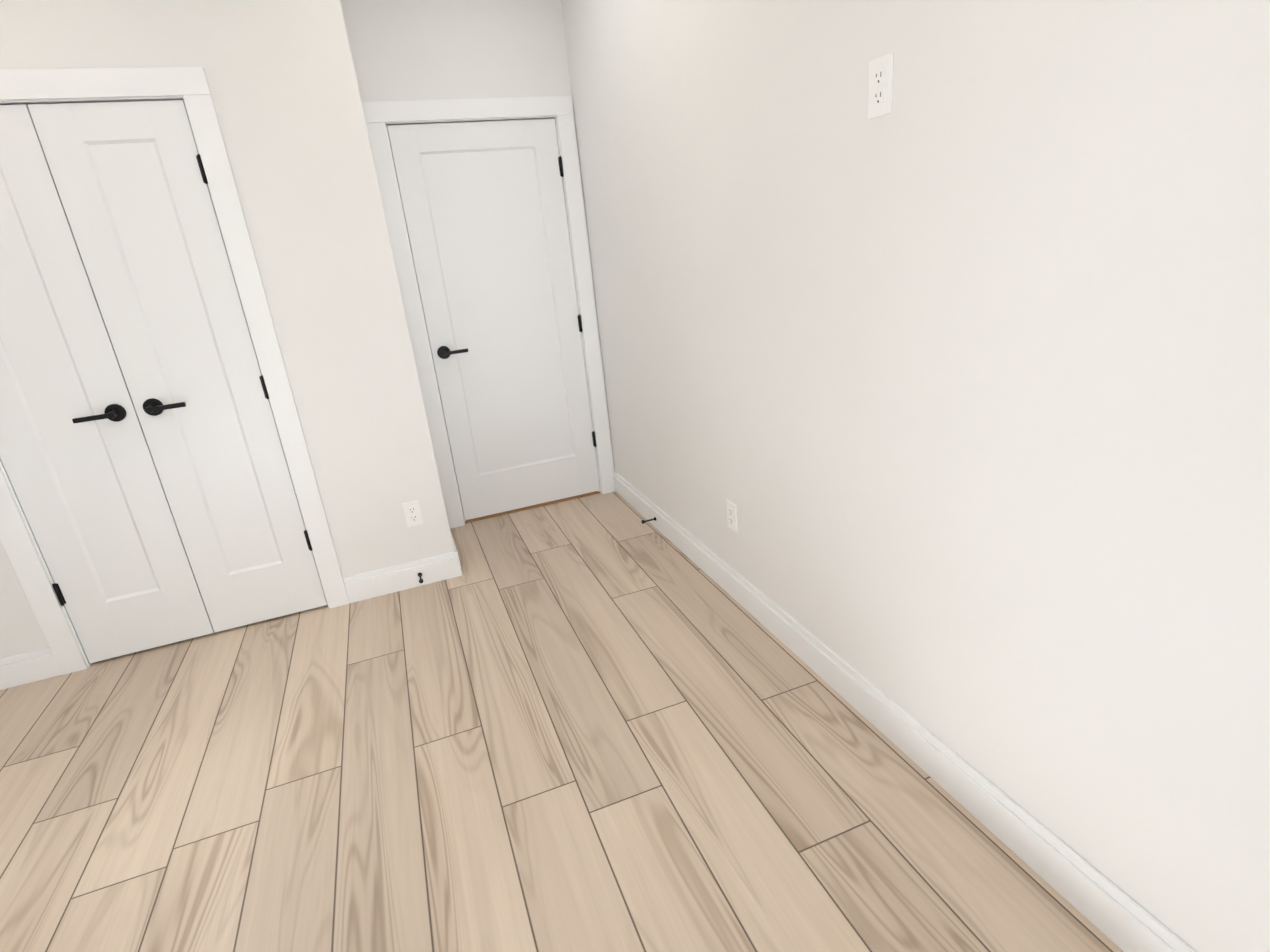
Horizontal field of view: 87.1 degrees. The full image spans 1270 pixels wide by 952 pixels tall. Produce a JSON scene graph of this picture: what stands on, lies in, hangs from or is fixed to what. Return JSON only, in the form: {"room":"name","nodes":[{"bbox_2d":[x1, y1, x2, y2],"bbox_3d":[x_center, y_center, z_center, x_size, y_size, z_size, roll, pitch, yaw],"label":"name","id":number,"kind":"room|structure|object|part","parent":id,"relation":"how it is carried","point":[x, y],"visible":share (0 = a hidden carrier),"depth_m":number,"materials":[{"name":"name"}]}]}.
{"room":"empty bedroom","nodes":[
{"label":"empty bedroom","id":0,"kind":"room"},
{"bbox_2d":[0,0,453,658],"bbox_3d":[-1.948,-0.619,2.471,2.056,2.740,0.120,-12,20,-18],"label":"wall","id":1,"kind":"structure","parent":0,"point":[282,80],"depth_m":2.57,"materials":[{"name":"white paint"}]},
{"bbox_2d":[0,647,61,689],"bbox_3d":[-2.534,0.788,2.601,0.473,0.126,0.016,-12,20,-18],"label":"baseboard","id":2,"kind":"structure","parent":1,"relation":"attached to","point":[27,667],"depth_m":2.64,"materials":[{"name":"white wood"}]},
{"bbox_2d":[0,104,213,662],"bbox_3d":[-2.114,-0.224,2.450,0.458,2.020,0.096,-12,20,-18],"label":"closet door","id":3,"kind":"structure","parent":1,"relation":"in","point":[76,457],"depth_m":2.50,"materials":[{"name":"white wood"}]},
{"bbox_2d":[0,67,348,674],"bbox_3d":[-1.925,-0.296,2.581,0.948,2.057,0.120,-12,20,-18],"label":"door frame","id":4,"kind":"structure","parent":1,"relation":"attached to","point":[26,102],"depth_m":2.46,"materials":[{"name":"white wood"}]},
{"bbox_3d":[-1.935,-1.247,2.235,0.056,0.003,0.022,-12,20,-18],"label":"closet jamb catch strike","id":5,"kind":"part","parent":4,"relation":"part of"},
{"bbox_2d":[27,100,326,631],"bbox_3d":[-1.685,-0.318,2.592,0.458,2.020,0.096,-12,20,-18],"label":"closet door","id":6,"kind":"structure","parent":1,"relation":"in","point":[130,180],"depth_m":2.54,"materials":[{"name":"white wood"}]},
{"bbox_2d":[343,551,462,602],"bbox_3d":[-1.065,0.465,3.088,0.508,0.126,0.016,-12,20,-18],"label":"baseboard","id":7,"kind":"structure","parent":1,"relation":"attached to","point":[381,582],"depth_m":3.08,"materials":[{"name":"white wood"}]},
{"bbox_2d":[402,500,422,526],"bbox_3d":[-1.005,0.171,3.024,0.070,0.114,0.008,-12,20,-18],"label":"outlet","id":8,"kind":"object","parent":1,"relation":"attached to","point":[412,513],"visible":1,"depth_m":3.02,"materials":[{"name":"white plastic"}]},
{"bbox_2d":[418,573,422,582],"bbox_3d":[-0.985,0.469,3.070,0.021,0.021,0.076,-12,20,-18],"label":"door stop","id":9,"kind":"object","parent":1,"relation":"attached to","point":[420,579],"visible":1,"depth_m":3.06,"materials":[{"name":"black metal"}]},
{"bbox_2d":[340,0,614,470],"bbox_3d":[-1.697,-0.900,3.192,3.083,2.740,0.120,-12,20,-18],"label":"wall","id":10,"kind":"structure","parent":0,"point":[405,50],"depth_m":3.13,"materials":[{"name":"white paint"}]},
{"bbox_2d":[361,96,614,528],"bbox_3d":[-0.703,-0.822,3.604,0.996,2.128,0.139,-12,20,-18],"label":"door frame","id":11,"kind":"structure","parent":10,"relation":"attached to","point":[378,115],"depth_m":3.40,"materials":[{"name":"white wood"}]},
{"bbox_2d":[387,119,599,519],"bbox_3d":[-0.675,-0.771,3.563,0.818,2.010,0.096,-12,20,-18],"label":"entry door","id":12,"kind":"structure","parent":10,"relation":"in","point":[484,208],"depth_m":3.53,"materials":[{"name":"white wood"}]},
{"bbox_2d":[0,491,1122,951],"bbox_3d":[-0.852,0.986,1.896,3.323,0.100,4.087,-12,20,-18],"label":"floor","id":13,"kind":"structure","parent":0,"point":[602,723],"depth_m":1.90,"materials":[{"name":"brown wood"}]},
{"bbox_2d":[465,491,599,522],"bbox_3d":[-0.607,0.171,3.972,0.816,0.002,0.107,-12,20,-18],"label":"threshold","id":14,"kind":"object","parent":13,"relation":"on","point":[529,507],"visible":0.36,"depth_m":3.94,"materials":[{"name":"brown wood"}]},
{"bbox_2d":[561,0,1269,951],"bbox_3d":[0.235,-0.881,2.577,0.120,2.740,5.567,-12,20,-18],"label":"wall","id":15,"kind":"structure","parent":0,"point":[945,386],"depth_m":1.37,"materials":[{"name":"white paint"}]},
{"bbox_2d":[641,517,655,523],"bbox_3d":[0.071,0.229,3.440,0.076,0.021,0.021,-12,20,-18],"label":"door stop","id":16,"kind":"object","parent":15,"relation":"attached to","point":[644,521],"visible":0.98,"depth_m":3.44,"materials":[{"name":"black metal"}]},
{"bbox_2d":[726,500,737,532],"bbox_3d":[0.379,0.158,2.624,0.008,0.114,0.070,-12,20,-18],"label":"electrical outlet","id":17,"kind":"object","parent":15,"relation":"attached to","point":[731,516],"visible":1,"depth_m":2.62,"materials":[{"name":"white plastic"}]},
{"bbox_2d":[868,53,892,118],"bbox_3d":[0.538,-0.856,1.470,0.008,0.114,0.070,-12,20,-18],"label":"electrical outlet","id":18,"kind":"object","parent":15,"relation":"attached to","point":[880,85],"visible":1,"depth_m":1.46,"materials":[{"name":"white plastic"}]},
{"bbox_2d":[614,471,1195,951],"bbox_3d":[0.555,0.560,2.348,0.016,0.126,3.807,-12,20,-18],"label":"baseboard","id":19,"kind":"structure","parent":15,"relation":"attached to","point":[1106,907],"depth_m":1.70,"materials":[{"name":"white wood"}]},
{"bbox_3d":[-1.161,-0.905,3.051,0.120,2.740,0.512,-12,20,-18],"label":"wall","id":20,"kind":"structure","parent":0,"visible":0},
{"bbox_2d":[449,527,461,570],"bbox_3d":[-0.948,0.326,3.445,0.016,0.126,0.648,-12,20,-18],"label":"baseboard","id":21,"kind":"structure","parent":20,"relation":"attached to","point":[454,547],"depth_m":3.22,"materials":[{"name":"white wood"}]}
]}

